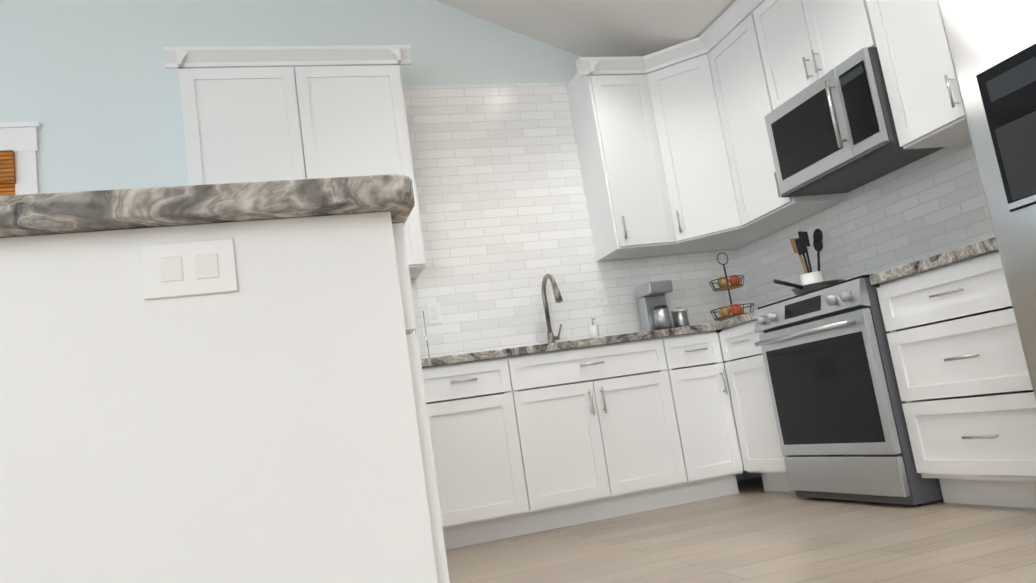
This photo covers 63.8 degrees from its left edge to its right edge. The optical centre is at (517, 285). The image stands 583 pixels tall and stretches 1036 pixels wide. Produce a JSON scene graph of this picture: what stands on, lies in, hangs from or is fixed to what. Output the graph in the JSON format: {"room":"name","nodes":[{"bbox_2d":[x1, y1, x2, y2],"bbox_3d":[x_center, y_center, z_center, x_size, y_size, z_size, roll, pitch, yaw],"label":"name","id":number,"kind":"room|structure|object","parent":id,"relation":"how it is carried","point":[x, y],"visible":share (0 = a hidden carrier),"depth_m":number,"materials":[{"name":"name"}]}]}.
{"room":"kitchen","nodes":[
{"label":"kitchen","id":0,"kind":"room"},
{"bbox_2d":[0,0,761,480],"bbox_3d":[-2.115,-1.053,4.520,7.300,5.200,0.150,-6,-10,-17],"label":"wall","id":1,"kind":"structure","parent":0,"point":[92,88],"depth_m":4.49,"materials":[{"name":"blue paint"}]},
{"bbox_2d":[0,121,40,194],"bbox_3d":[-2.846,0.402,3.973,1.150,2.400,0.210,-6,-10,-17],"label":"window","id":2,"kind":"structure","parent":1,"relation":"in","point":[20,139],"depth_m":4.22,"materials":[{"name":"white wood"}]},
{"bbox_2d":[0,150,15,195],"bbox_3d":[-2.938,-0.369,4.022,0.910,0.548,0.034,-6,-10,-17],"label":"window blind","id":3,"kind":"object","parent":2,"relation":"attached to","point":[7,175],"visible":0.23,"depth_m":4.17,"materials":[{"name":"brown wood"}]},
{"bbox_2d":[163,45,426,278],"bbox_3d":[-1.140,-0.620,4.420,1.250,1.215,0.384,-6,-10,-17],"label":"upper cabinet","id":4,"kind":"object","parent":1,"relation":"attached to","point":[262,113],"visible":0.46,"depth_m":4.32,"materials":[{"name":"white wood"}]},
{"bbox_2d":[403,82,749,358],"bbox_3d":[-0.166,-0.398,4.873,3.210,1.661,0.008,-6,-10,-17],"label":"tile backsplash","id":5,"kind":"structure","parent":1,"relation":"attached to","point":[504,216],"depth_m":4.92,"materials":[{"name":"white tile"}]},
{"bbox_2d":[426,303,441,323],"bbox_3d":[-0.470,0.156,4.660,0.072,0.115,0.008,-6,-10,-17],"label":"electrical outlet plate","id":6,"kind":"object","parent":5,"relation":"attached to","point":[433,310],"depth_m":4.66,"materials":[{"name":"white plastic"}]},
{"bbox_2d":[594,286,608,305],"bbox_3d":[0.499,0.059,4.964,0.072,0.115,0.008,-6,-10,-17],"label":"electrical outlet plate","id":7,"kind":"object","parent":5,"relation":"attached to","point":[600,291],"depth_m":4.96,"materials":[{"name":"white plastic"}]},
{"bbox_2d":[567,0,846,260],"bbox_3d":[0.971,-0.846,4.720,1.033,1.130,1.074,-6,-10,-17],"label":"upper cabinet","id":8,"kind":"object","parent":1,"relation":"attached to","point":[674,150],"visible":0.9,"depth_m":4.79,"materials":[{"name":"white wood"}]},
{"bbox_2d":[435,0,735,56],"bbox_3d":[-1.181,-2.706,1.019,7.300,1.949,7.900,-6,-10,-17],"label":"ceiling","id":9,"kind":"structure","parent":0,"point":[603,28],"depth_m":4.88,"materials":[{"name":"white paint"}]},
{"bbox_2d":[446,476,1035,582],"bbox_3d":[-0.655,0.779,0.452,7.300,0.100,7.900,-6,-10,-17],"label":"floor","id":10,"kind":"structure","parent":0,"point":[752,531],"depth_m":2.90,"materials":[{"name":"brown wood"}]},
{"bbox_2d":[0,211,449,582],"bbox_3d":[-0.471,0.413,1.394,0.561,0.860,0.772,-6,-10,-17],"label":"base cabinet","id":11,"kind":"object","parent":10,"relation":"on","point":[267,421],"visible":1,"depth_m":1.05,"materials":[{"name":"white"}]},
{"bbox_2d":[139,238,237,299],"bbox_3d":[-0.428,-0.023,1.084,0.115,0.072,0.008,-6,-10,-17],"label":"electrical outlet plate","id":12,"kind":"object","parent":11,"relation":"attached to","point":[180,269],"depth_m":1.08,"materials":[{"name":"white plastic"}]},
{"bbox_2d":[0,174,414,237],"bbox_3d":[-0.923,0.176,2.352,0.839,0.040,2.820,-6,-10,-17],"label":"countertop","id":13,"kind":"structure","parent":11,"relation":"on","point":[69,212],"depth_m":1.07,"materials":[{"name":"stone"}]},
{"bbox_2d":[422,368,449,549],"bbox_3d":[-0.722,0.893,4.110,0.530,0.860,0.609,-6,-10,-17],"label":"base cabinet","id":14,"kind":"object","parent":10,"relation":"on","point":[426,374],"depth_m":3.92,"materials":[{"name":"white wood"}]},
{"bbox_2d":[426,356,549,548],"bbox_3d":[-0.301,0.851,4.242,0.604,0.860,0.609,-6,-10,-17],"label":"base cabinet","id":15,"kind":"object","parent":10,"relation":"on","point":[510,460],"depth_m":3.99,"materials":[{"name":"white wood"}]},
{"bbox_2d":[522,336,705,529],"bbox_3d":[0.331,0.789,4.440,0.974,0.860,0.609,-6,-10,-17],"label":"base cabinet","id":16,"kind":"object","parent":10,"relation":"on","point":[614,447],"depth_m":4.19,"materials":[{"name":"white wood"}]},
{"bbox_2d":[421,323,718,391],"bbox_3d":[-0.102,0.483,4.366,3.541,0.240,0.636,-6,-10,-17],"label":"countertop","id":17,"kind":"structure","parent":16,"relation":"on","point":[646,335],"depth_m":4.19,"materials":[{"name":"stone"}]},
{"bbox_2d":[413,310,429,357],"bbox_3d":[-0.553,0.245,4.449,0.140,0.382,0.140,-6,-10,-17],"label":"paper towel holder","id":18,"kind":"object","parent":17,"relation":"on","point":[414,331],"depth_m":4.46,"materials":[{"name":"silver metal"}]},
{"bbox_2d":[542,274,562,342],"bbox_3d":[0.221,0.140,4.681,0.113,0.433,0.286,-6,-10,-17],"label":"faucet","id":19,"kind":"object","parent":17,"relation":"on","point":[551,338],"visible":0.85,"depth_m":4.75,"materials":[{"name":"silver metal"}]},
{"bbox_2d":[589,318,599,337],"bbox_3d":[0.445,0.268,4.832,0.056,0.165,0.069,-6,-10,-17],"label":"soap dispenser","id":20,"kind":"object","parent":17,"relation":"on","point":[593,330],"visible":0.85,"depth_m":4.82,"materials":[{"name":"white"}]},
{"bbox_2d":[635,280,672,331],"bbox_3d":[0.811,0.139,4.834,0.150,0.310,0.190,-6,-10,-17],"label":"coffee maker","id":21,"kind":"object","parent":17,"relation":"on","point":[654,309],"visible":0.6,"depth_m":4.80,"materials":[{"name":"grey plastic"}]},
{"bbox_2d":[671,307,689,327],"bbox_3d":[0.961,0.204,4.913,0.094,0.164,0.094,-6,-10,-17],"label":"steel canister","id":22,"kind":"object","parent":17,"relation":"on","point":[680,316],"visible":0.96,"depth_m":4.88,"materials":[{"name":"silver metal"}]},
{"bbox_2d":[678,331,743,498],"bbox_3d":[0.862,0.736,4.607,0.392,0.860,0.609,-6,-10,-17],"label":"base cabinet","id":23,"kind":"object","parent":10,"relation":"on","point":[711,409],"depth_m":4.36,"materials":[{"name":"white wood"}]},
{"bbox_2d":[719,320,786,491],"bbox_3d":[1.484,0.584,4.252,0.609,0.860,0.464,-6,-10,-17],"label":"base cabinet","id":24,"kind":"object","parent":10,"relation":"on","point":[746,377],"depth_m":4.22,"materials":[{"name":"white wood"}]},
{"bbox_2d":[759,333,794,492],"bbox_3d":[1.651,0.466,3.683,0.609,0.860,0.869,-6,-10,-17],"label":"base cabinet","id":25,"kind":"object","parent":10,"relation":"on","point":[772,411],"depth_m":4.05,"materials":[{"name":"white wood"}]},
{"bbox_2d":[716,311,754,333],"bbox_3d":[1.414,0.142,4.309,0.631,0.040,0.440,-6,-10,-17],"label":"countertop","id":26,"kind":"structure","parent":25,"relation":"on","point":[748,317],"depth_m":4.25,"materials":[{"name":"stone"}]},
{"bbox_2d":[709,252,754,320],"bbox_3d":[1.226,0.015,4.849,0.256,0.433,0.256,-6,-10,-17],"label":"stand","id":27,"kind":"object","parent":26,"relation":"on","point":[735,310],"visible":0.96,"depth_m":4.81,"materials":[{"name":"brown metal"}]},
{"bbox_2d":[754,274,943,505],"bbox_3d":[1.588,0.441,3.656,0.739,0.918,0.760,-6,-10,-17],"label":"range","id":28,"kind":"object","parent":10,"relation":"on","point":[841,425],"visible":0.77,"depth_m":3.44,"materials":[{"name":"grey metal"}]},
{"bbox_2d":[790,229,824,284],"bbox_3d":[1.521,-0.100,4.335,0.209,0.407,0.170,-6,-10,-17],"label":"utensil crock","id":29,"kind":"object","parent":28,"relation":"on","point":[800,244],"visible":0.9,"depth_m":4.29,"materials":[{"name":"white"}]},
{"bbox_2d":[773,279,844,295],"bbox_3d":[1.318,0.008,3.845,0.404,0.084,0.241,-6,-10,-17],"label":"pan","id":30,"kind":"object","parent":28,"relation":"on","point":[797,289],"visible":0.6,"depth_m":3.77,"materials":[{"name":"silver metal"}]},
{"bbox_2d":[876,251,1035,508],"bbox_3d":[1.862,0.317,2.963,0.609,0.860,0.732,-6,-10,-17],"label":"base cabinet","id":31,"kind":"object","parent":10,"relation":"on","point":[966,392],"depth_m":2.93,"materials":[{"name":"white wood"}]},
{"bbox_2d":[869,237,998,284],"bbox_3d":[1.788,-0.122,3.032,0.631,0.040,0.733,-6,-10,-17],"label":"countertop","id":32,"kind":"structure","parent":31,"relation":"on","point":[987,246],"depth_m":2.95,"materials":[{"name":"stone"}]},
{"bbox_2d":[937,0,1035,399],"bbox_3d":[1.895,-0.305,2.207,0.843,1.800,0.912,-6,-10,-17],"label":"refrigerator","id":33,"kind":"object","parent":10,"relation":"on","point":[992,46],"visible":1,"depth_m":2.45,"materials":[{"name":"grey metal"}]},
{"bbox_3d":[2.540,-1.038,1.686,0.150,2.900,7.750,-6,-10,-17],"label":"wall","id":34,"kind":"structure","parent":0,"visible":0},
{"bbox_2d":[744,0,875,109],"bbox_3d":[1.521,-1.284,3.993,0.339,0.666,0.760,-6,-10,-17],"label":"upper cabinet","id":35,"kind":"object","parent":34,"relation":"attached to","point":[804,44],"depth_m":3.97,"materials":[{"name":"white wood"}]},
{"bbox_2d":[764,47,944,197],"bbox_3d":[1.553,-0.741,3.890,0.442,0.430,0.756,-6,-10,-17],"label":"microwave","id":36,"kind":"object","parent":35,"relation":"attached to","point":[833,131],"visible":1,"depth_m":3.77,"materials":[{"name":"grey metal"}]},
{"bbox_2d":[738,143,994,311],"bbox_3d":[1.759,-0.505,4.078,0.008,1.150,2.592,-6,-10,-17],"label":"tile backsplash","id":37,"kind":"structure","parent":34,"relation":"attached to","point":[932,204],"depth_m":4.04,"materials":[{"name":"white tile"}]},
{"bbox_2d":[864,0,971,148],"bbox_3d":[1.764,-1.205,3.245,0.339,1.130,0.864,-6,-10,-17],"label":"upper cabinet","id":38,"kind":"object","parent":34,"relation":"attached to","point":[909,37],"depth_m":3.35,"materials":[{"name":"white wood"}]}
]}

